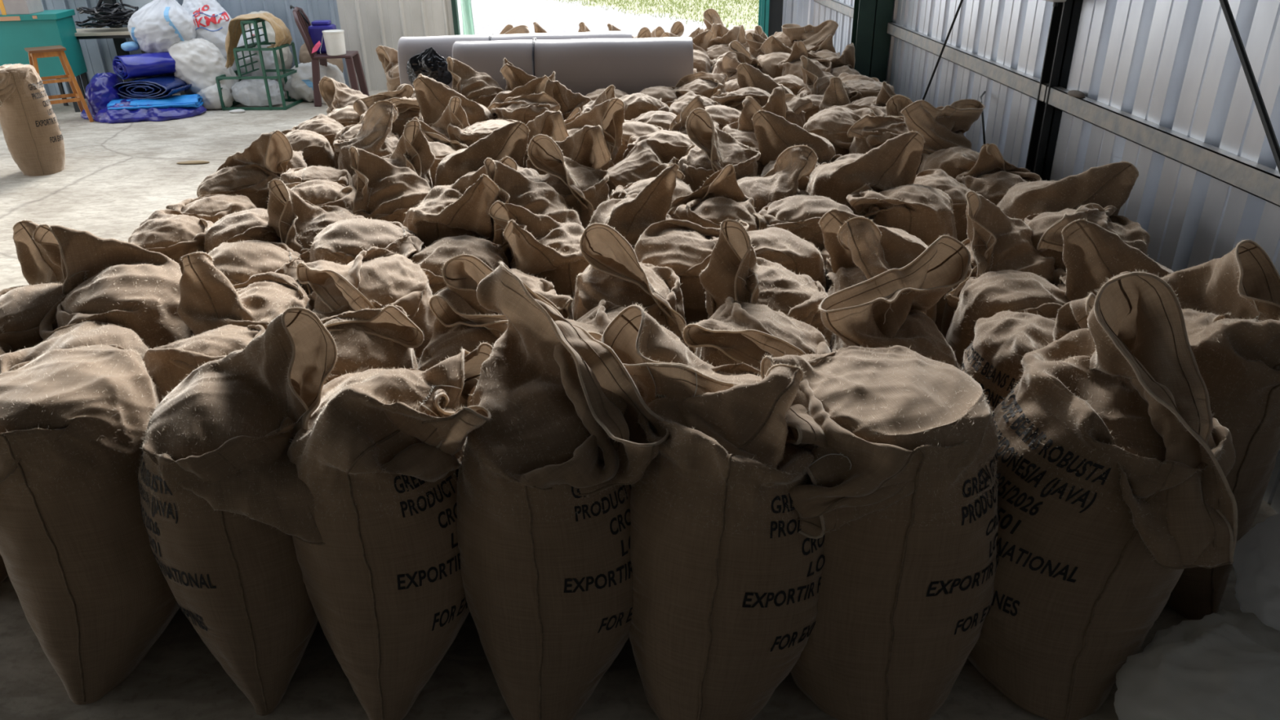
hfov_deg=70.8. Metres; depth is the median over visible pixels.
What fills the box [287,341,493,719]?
burlap sack
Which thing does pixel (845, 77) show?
burlap sack
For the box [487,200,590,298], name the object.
burlap sack
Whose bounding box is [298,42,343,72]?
cloth sack
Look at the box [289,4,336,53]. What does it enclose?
tank
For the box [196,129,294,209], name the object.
burlap sack
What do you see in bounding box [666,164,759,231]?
burlap sack
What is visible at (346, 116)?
burlap sack
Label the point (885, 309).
burlap sack
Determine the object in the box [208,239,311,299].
burlap sack
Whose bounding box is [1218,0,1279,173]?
rod
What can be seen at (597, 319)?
burlap sack
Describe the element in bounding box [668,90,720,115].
burlap sack
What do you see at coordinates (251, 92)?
clear plastic bag
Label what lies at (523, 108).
burlap sack
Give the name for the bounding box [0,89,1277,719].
floor
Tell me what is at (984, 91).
hose
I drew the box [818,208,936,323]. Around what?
burlap sack
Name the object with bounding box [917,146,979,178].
burlap sack
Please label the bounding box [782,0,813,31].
wall
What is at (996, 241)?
burlap sack
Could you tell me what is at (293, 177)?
burlap sack
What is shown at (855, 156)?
burlap sack
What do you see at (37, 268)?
burlap sack
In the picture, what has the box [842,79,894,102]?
burlap sack
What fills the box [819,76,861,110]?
burlap sack
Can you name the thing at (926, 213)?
burlap sack
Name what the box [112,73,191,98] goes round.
tarpaulin
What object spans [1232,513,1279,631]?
plastic bag
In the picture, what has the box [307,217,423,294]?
burlap sack
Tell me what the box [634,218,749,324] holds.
burlap sack
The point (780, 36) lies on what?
burlap sack
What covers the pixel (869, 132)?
burlap sack
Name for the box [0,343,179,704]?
burlap sack
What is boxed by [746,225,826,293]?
burlap sack
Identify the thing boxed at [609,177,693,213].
burlap sack
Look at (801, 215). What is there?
burlap sack
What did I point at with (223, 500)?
burlap sack
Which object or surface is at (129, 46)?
scrap
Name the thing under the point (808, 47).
burlap sack
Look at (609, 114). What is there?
burlap sack
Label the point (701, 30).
burlap sack
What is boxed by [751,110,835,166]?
burlap sack
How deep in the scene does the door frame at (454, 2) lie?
12.33 m
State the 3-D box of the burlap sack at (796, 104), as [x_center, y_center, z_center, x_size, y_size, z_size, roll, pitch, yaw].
[1.016,-1.587,6.965,0.512,0.924,0.673,-12,28,-22]
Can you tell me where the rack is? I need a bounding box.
[215,15,303,111]
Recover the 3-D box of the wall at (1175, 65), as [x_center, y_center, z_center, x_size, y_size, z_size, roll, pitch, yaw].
[2.464,-2.349,4.271,0.089,4.600,16.700,-1,26,0]
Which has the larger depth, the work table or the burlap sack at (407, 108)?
the work table
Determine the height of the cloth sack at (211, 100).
0.346 m
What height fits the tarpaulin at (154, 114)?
0.226 m
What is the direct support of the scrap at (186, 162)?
on the floor
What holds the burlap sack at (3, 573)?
on the floor
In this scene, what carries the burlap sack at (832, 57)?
on the floor
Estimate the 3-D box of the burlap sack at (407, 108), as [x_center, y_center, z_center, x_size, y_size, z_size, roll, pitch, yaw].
[-1.821,-1.506,6.842,0.529,1.000,0.706,3,26,9]
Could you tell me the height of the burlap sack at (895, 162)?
1.100 m
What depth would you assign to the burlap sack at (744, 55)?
8.68 m
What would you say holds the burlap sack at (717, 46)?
on the floor
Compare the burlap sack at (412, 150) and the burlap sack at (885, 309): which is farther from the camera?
the burlap sack at (412, 150)
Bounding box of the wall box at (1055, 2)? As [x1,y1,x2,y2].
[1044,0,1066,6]
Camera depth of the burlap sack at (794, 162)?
4.76 m
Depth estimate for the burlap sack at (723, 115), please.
6.55 m
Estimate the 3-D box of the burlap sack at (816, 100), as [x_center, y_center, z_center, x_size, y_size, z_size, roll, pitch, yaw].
[1.413,-1.738,7.372,0.515,0.858,0.679,3,26,9]
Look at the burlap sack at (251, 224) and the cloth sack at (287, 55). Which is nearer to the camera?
the burlap sack at (251, 224)
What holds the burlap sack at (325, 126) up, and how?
on the floor
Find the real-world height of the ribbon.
0.151 m
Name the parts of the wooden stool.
leg, leg, seat, leg, leg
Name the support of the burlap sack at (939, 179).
on the floor
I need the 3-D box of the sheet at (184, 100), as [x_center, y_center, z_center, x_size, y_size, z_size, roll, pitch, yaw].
[-6.031,-3.198,11.220,1.032,0.150,0.524,-7,27,-13]
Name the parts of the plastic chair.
rail, post, post, leg, leg, seat, leg, leg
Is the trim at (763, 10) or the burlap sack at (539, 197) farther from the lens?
the trim at (763, 10)
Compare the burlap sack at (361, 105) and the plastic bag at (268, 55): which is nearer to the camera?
the burlap sack at (361, 105)
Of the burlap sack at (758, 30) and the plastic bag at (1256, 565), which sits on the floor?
the burlap sack at (758, 30)
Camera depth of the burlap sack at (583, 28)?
10.30 m
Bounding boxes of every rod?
[922,0,963,100]
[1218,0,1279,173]
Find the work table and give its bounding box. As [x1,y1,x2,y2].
[57,26,172,106]
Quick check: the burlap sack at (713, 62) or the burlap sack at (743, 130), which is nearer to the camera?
the burlap sack at (743, 130)
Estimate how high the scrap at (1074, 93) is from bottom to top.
0.025 m
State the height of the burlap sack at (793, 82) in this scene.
0.854 m
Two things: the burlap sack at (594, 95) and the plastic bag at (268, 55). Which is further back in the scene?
the plastic bag at (268, 55)
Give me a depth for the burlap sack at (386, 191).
4.83 m
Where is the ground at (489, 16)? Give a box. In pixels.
[457,0,759,37]
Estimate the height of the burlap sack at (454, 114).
1.045 m
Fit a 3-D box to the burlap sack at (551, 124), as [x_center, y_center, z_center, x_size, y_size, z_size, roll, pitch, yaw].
[-0.717,-1.146,5.958,0.619,1.093,0.657,0,26,2]
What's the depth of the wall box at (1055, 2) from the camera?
4.97 m
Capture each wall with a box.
[40,0,454,96]
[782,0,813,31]
[813,0,1279,513]
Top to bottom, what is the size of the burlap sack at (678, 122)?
0.997 m
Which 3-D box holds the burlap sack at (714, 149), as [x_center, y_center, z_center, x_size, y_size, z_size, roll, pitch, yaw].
[0.473,-0.962,5.459,0.518,1.133,0.694,12,29,25]
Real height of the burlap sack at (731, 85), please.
0.827 m
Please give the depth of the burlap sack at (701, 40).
9.73 m
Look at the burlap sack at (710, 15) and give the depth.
10.79 m
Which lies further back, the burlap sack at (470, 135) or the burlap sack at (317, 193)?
the burlap sack at (470, 135)
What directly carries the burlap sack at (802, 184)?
on the floor
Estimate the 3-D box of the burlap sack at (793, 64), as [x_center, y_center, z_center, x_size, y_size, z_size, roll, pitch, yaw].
[1.581,-2.515,8.680,0.547,1.078,0.548,12,29,24]
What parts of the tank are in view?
lid, tank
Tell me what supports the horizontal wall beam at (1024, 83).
attached to the wall at (1175, 65)
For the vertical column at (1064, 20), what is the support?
attached to the wall at (1175, 65)
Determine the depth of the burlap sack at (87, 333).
3.13 m
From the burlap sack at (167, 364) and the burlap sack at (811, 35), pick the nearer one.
the burlap sack at (167, 364)
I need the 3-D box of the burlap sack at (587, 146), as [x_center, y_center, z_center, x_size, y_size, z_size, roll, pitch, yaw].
[-0.459,-0.940,5.508,0.549,1.084,0.688,-4,26,-6]
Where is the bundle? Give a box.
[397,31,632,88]
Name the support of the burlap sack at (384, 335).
on the floor
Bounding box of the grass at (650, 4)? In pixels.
[546,0,759,29]
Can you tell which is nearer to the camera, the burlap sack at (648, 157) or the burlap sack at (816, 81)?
the burlap sack at (648, 157)
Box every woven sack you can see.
[127,0,196,53]
[182,0,239,81]
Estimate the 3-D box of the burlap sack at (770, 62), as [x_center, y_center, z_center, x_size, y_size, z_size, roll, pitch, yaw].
[1.395,-2.638,9.119,0.541,0.939,0.726,-7,27,-12]
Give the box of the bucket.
[320,29,346,55]
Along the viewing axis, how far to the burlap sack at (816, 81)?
7.55 m
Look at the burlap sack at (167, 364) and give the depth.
2.98 m
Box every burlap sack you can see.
[0,63,65,176]
[0,281,66,353]
[0,320,149,373]
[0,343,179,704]
[0,345,8,583]
[11,219,64,284]
[32,222,194,348]
[127,208,213,273]
[137,306,338,715]
[142,323,265,399]
[165,194,256,223]
[177,251,310,335]
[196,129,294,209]
[204,208,281,253]
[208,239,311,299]
[266,177,365,262]
[268,164,352,195]
[280,129,335,168]
[286,150,307,171]
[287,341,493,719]
[290,178,355,213]
[291,114,344,153]
[296,245,435,365]
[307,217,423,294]
[313,300,425,386]
[319,75,368,114]
[320,105,359,127]
[333,99,398,179]
[333,121,399,168]
[348,146,431,225]
[351,119,435,190]
[353,84,413,117]
[359,96,423,139]
[375,45,400,91]
[403,155,517,247]
[409,235,509,294]
[410,81,441,97]
[412,116,467,187]
[413,75,493,125]
[415,73,466,97]
[415,286,508,399]
[426,96,470,143]
[434,120,529,186]
[440,253,574,321]
[446,56,505,108]
[447,118,518,146]
[455,166,542,182]
[455,260,669,719]
[484,157,583,269]
[487,91,560,124]
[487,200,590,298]
[488,71,555,106]
[499,24,513,34]
[500,57,537,91]
[504,25,528,34]
[523,110,568,168]
[525,124,610,174]
[526,133,609,229]
[533,22,546,33]
[543,80,591,119]
[564,84,615,121]
[564,107,582,124]
[564,297,680,341]
[565,97,624,170]
[572,220,696,355]
[577,22,591,32]
[585,88,627,101]
[588,163,679,249]
[600,302,824,719]
[606,138,695,197]
[607,23,634,38]
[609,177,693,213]
[613,121,662,164]
[617,92,669,122]
[621,129,695,159]
[624,110,677,130]
[634,26,651,38]
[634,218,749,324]
[639,86,680,107]
[650,26,664,37]
[661,31,711,73]
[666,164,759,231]
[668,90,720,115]
[668,94,719,134]
[670,21,684,36]
[673,71,727,98]
[678,107,760,191]
[681,296,831,370]
[686,27,713,51]
[695,27,703,35]
[699,218,832,344]
[702,8,724,31]
[704,102,741,130]
[706,24,746,59]
[709,52,755,72]
[711,23,749,48]
[711,40,761,79]
[711,86,771,111]
[721,50,768,81]
[722,96,764,177]
[724,78,738,92]
[736,62,793,94]
[736,143,817,213]
[744,28,767,36]
[744,31,791,59]
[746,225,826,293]
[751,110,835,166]
[753,195,853,252]
[754,25,788,47]
[757,52,791,78]
[760,160,826,191]
[760,345,1002,719]
[761,84,788,119]
[762,93,813,128]
[767,74,804,95]
[772,31,792,48]
[777,40,831,79]
[781,19,838,48]
[796,55,851,99]
[801,94,823,122]
[803,103,885,155]
[804,129,924,215]
[805,45,815,52]
[806,34,839,58]
[817,235,971,368]
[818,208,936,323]
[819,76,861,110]
[826,56,839,60]
[826,153,863,164]
[826,216,927,342]
[830,42,861,76]
[838,72,879,82]
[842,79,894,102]
[846,182,957,333]
[847,114,909,154]
[850,96,876,106]
[870,81,895,116]
[884,93,913,116]
[900,98,986,175]
[913,168,971,242]
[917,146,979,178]
[941,190,1055,338]
[945,269,1069,369]
[955,143,1042,205]
[960,291,1096,410]
[967,269,1237,719]
[996,161,1140,222]
[1024,203,1151,271]
[1053,217,1173,301]
[1161,237,1279,619]
[1210,312,1232,322]
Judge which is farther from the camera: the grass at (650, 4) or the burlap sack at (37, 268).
the grass at (650, 4)
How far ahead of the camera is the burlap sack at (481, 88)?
7.58 m
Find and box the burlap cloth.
[225,12,293,68]
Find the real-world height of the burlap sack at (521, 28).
1.115 m
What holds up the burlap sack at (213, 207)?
on the floor
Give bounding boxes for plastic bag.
[231,79,284,106]
[236,24,277,80]
[406,47,452,84]
[1113,608,1279,719]
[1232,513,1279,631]
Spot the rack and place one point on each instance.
(246, 46)
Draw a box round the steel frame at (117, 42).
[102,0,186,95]
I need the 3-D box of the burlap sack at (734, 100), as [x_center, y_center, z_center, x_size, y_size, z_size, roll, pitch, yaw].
[0.861,-1.750,7.321,0.588,0.940,0.706,-5,26,-8]
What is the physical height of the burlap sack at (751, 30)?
0.939 m
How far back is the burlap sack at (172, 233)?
4.37 m
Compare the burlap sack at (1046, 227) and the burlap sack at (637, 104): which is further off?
the burlap sack at (637, 104)
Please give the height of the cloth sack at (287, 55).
1.083 m
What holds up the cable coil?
on the work table
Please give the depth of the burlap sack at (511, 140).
5.17 m
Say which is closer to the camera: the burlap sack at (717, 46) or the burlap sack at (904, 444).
the burlap sack at (904, 444)
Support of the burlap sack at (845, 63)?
on the floor
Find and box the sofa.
[452,37,693,96]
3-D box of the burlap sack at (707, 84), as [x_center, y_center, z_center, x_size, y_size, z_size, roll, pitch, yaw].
[0.475,-2.001,7.835,0.716,0.954,0.528,12,29,25]
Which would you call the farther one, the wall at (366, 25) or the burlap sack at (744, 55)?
the wall at (366, 25)
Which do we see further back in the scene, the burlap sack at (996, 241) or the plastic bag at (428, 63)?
the plastic bag at (428, 63)
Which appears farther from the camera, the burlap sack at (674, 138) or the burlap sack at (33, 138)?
the burlap sack at (33, 138)
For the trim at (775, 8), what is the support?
attached to the wall at (800, 12)
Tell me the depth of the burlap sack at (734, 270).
3.38 m
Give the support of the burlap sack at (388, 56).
on the floor
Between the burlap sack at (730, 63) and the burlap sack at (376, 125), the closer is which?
the burlap sack at (376, 125)
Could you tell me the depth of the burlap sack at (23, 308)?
3.42 m
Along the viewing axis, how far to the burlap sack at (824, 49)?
9.52 m
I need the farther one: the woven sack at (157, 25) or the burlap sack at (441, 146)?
the woven sack at (157, 25)
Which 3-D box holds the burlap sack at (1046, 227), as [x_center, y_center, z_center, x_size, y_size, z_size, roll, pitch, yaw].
[1.941,-0.227,4.086,0.540,0.990,0.630,6,27,15]
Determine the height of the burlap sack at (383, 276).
0.985 m
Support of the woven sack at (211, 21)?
on the floor
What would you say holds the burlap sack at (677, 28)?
on the floor
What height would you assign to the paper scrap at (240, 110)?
0.037 m
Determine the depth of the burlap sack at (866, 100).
7.10 m
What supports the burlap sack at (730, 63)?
on the floor
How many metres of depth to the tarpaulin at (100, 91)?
11.00 m
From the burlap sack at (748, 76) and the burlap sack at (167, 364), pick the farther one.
the burlap sack at (748, 76)
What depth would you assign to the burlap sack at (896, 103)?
6.18 m
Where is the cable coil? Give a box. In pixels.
[75,0,138,27]
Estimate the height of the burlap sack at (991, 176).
1.001 m
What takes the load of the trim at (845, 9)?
attached to the wall at (1175, 65)
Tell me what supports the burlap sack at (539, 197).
on the floor
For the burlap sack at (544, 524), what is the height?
1.225 m
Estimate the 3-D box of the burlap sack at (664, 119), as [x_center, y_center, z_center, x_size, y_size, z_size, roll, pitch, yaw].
[0.142,-1.475,6.873,0.521,0.850,0.620,-3,26,-3]
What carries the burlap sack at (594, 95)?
on the floor
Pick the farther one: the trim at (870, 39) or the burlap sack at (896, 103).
the trim at (870, 39)
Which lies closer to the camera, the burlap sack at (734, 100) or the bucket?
the burlap sack at (734, 100)
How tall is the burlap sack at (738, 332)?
0.949 m
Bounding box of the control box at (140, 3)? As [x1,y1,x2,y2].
[118,0,153,22]
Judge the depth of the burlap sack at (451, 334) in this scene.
3.08 m
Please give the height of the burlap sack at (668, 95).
0.859 m
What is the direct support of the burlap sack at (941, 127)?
on the floor
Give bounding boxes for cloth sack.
[168,38,238,101]
[196,83,234,109]
[244,10,293,91]
[284,62,345,102]
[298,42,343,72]
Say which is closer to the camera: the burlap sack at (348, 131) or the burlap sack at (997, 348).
the burlap sack at (997, 348)
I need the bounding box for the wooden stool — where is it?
[24,44,93,122]
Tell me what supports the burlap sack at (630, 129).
on the floor
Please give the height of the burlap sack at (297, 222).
1.048 m
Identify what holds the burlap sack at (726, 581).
on the floor
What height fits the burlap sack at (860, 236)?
1.059 m
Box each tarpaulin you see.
[80,97,206,123]
[84,72,127,115]
[112,51,176,79]
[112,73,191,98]
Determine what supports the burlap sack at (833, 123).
on the floor
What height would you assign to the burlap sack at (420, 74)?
1.043 m
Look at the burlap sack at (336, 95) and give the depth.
7.59 m
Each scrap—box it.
[120,41,138,51]
[176,160,209,164]
[228,108,244,112]
[1067,89,1085,97]
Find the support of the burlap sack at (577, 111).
on the floor
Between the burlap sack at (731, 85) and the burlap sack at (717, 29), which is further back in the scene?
the burlap sack at (717, 29)
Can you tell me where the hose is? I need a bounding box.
[979,90,986,144]
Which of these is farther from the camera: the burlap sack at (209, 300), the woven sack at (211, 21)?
the woven sack at (211, 21)
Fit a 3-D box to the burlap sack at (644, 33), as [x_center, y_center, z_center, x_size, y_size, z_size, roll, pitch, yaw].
[-0.110,-3.129,10.006,0.504,1.109,0.714,-14,29,-24]
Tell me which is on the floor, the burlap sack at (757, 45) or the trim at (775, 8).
the burlap sack at (757, 45)
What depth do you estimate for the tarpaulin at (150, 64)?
11.19 m
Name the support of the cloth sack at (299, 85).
on the floor
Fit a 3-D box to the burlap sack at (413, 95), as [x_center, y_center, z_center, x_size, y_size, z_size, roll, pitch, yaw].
[-1.828,-1.940,7.830,0.515,0.882,0.657,5,26,13]
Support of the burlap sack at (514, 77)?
on the floor
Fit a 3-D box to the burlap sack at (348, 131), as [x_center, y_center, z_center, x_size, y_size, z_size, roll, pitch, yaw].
[-1.933,-1.266,6.487,0.552,0.880,0.512,-13,28,-23]
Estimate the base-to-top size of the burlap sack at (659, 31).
1.030 m
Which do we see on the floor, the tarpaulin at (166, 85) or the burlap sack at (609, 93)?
the burlap sack at (609, 93)
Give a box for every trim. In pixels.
[758,0,769,37]
[768,0,783,37]
[813,0,853,18]
[850,0,893,82]
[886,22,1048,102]
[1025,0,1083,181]
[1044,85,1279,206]
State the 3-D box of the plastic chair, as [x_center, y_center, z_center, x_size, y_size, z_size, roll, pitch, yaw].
[-4.005,-3.947,11.666,0.720,1.200,0.558,-3,26,-4]
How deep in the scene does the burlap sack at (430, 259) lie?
3.90 m
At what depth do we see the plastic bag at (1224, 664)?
2.46 m
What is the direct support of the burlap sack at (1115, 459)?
on the floor
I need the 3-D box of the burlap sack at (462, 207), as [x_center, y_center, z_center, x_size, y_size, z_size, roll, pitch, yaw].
[-0.948,-0.459,4.572,0.596,1.084,0.654,8,27,17]
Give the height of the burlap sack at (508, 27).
1.055 m
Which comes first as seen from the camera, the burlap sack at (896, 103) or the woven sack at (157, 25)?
the burlap sack at (896, 103)
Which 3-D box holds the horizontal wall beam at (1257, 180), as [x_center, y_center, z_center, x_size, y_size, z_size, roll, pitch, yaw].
[2.440,0.395,1.270,0.055,0.100,8.900,-1,26,0]
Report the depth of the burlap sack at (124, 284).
3.51 m
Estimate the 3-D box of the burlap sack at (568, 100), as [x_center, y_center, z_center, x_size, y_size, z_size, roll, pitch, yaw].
[-0.526,-1.772,7.291,0.484,1.040,0.609,3,26,8]
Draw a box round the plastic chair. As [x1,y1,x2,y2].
[292,6,369,106]
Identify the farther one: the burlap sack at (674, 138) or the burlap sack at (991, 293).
the burlap sack at (674, 138)
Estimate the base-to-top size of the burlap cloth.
0.664 m
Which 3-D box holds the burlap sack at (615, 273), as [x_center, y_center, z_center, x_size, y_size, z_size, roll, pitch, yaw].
[-0.062,-0.050,3.687,0.492,1.091,0.659,-6,26,-10]
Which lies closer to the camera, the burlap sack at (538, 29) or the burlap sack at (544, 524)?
the burlap sack at (544, 524)
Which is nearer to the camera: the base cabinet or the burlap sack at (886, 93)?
the burlap sack at (886, 93)
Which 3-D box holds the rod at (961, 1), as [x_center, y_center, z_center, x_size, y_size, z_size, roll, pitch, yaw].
[2.298,-2.434,6.676,0.018,1.961,1.514,-1,26,0]
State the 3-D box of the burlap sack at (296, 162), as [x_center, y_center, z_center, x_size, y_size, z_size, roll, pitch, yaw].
[-2.396,-0.982,5.966,0.510,0.855,0.659,6,27,14]
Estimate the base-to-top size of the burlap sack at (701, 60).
1.059 m
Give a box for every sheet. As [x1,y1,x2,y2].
[106,93,203,109]
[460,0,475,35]
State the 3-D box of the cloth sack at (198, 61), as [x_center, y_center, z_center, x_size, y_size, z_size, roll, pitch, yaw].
[-5.632,-3.734,11.650,0.773,0.866,0.603,-4,26,-6]
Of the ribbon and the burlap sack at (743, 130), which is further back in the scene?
the ribbon
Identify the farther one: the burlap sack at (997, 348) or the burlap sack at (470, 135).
the burlap sack at (470, 135)
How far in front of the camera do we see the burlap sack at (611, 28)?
10.83 m
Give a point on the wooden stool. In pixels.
(33, 53)
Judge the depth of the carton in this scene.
10.98 m
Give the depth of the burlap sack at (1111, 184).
4.19 m
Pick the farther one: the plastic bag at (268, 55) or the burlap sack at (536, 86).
the plastic bag at (268, 55)
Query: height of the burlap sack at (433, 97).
1.138 m
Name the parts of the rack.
rail, rail, rail, rail, rail, panel, rail, rail, rail, panel, rail, rail, rail, rail, rail, rail, rail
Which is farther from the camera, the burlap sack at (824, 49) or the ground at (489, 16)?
the ground at (489, 16)
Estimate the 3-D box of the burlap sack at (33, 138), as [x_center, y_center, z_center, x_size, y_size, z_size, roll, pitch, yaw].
[-5.849,-2.319,8.577,0.498,1.033,0.530,-15,29,-27]
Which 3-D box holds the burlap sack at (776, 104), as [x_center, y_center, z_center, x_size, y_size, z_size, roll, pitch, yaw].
[0.916,-1.392,6.442,0.492,1.058,0.619,-4,26,-5]
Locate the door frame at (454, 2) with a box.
[450,0,460,35]
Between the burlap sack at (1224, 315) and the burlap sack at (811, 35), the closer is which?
the burlap sack at (1224, 315)
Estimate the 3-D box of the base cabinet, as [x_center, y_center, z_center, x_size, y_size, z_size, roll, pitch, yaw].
[-7.925,-3.784,11.475,1.410,1.190,0.664,-6,27,-11]
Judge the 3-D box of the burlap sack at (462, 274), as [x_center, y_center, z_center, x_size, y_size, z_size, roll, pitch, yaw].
[-0.535,0.021,3.568,0.566,1.088,0.624,-17,30,-30]
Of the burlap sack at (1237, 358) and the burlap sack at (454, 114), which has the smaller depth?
the burlap sack at (1237, 358)
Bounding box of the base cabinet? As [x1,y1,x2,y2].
[0,8,88,111]
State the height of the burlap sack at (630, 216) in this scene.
1.083 m
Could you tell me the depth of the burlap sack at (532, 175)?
4.85 m
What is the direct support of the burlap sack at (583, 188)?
on the floor
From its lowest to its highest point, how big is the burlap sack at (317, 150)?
0.850 m
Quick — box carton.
[0,0,44,15]
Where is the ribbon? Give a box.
[311,40,320,53]

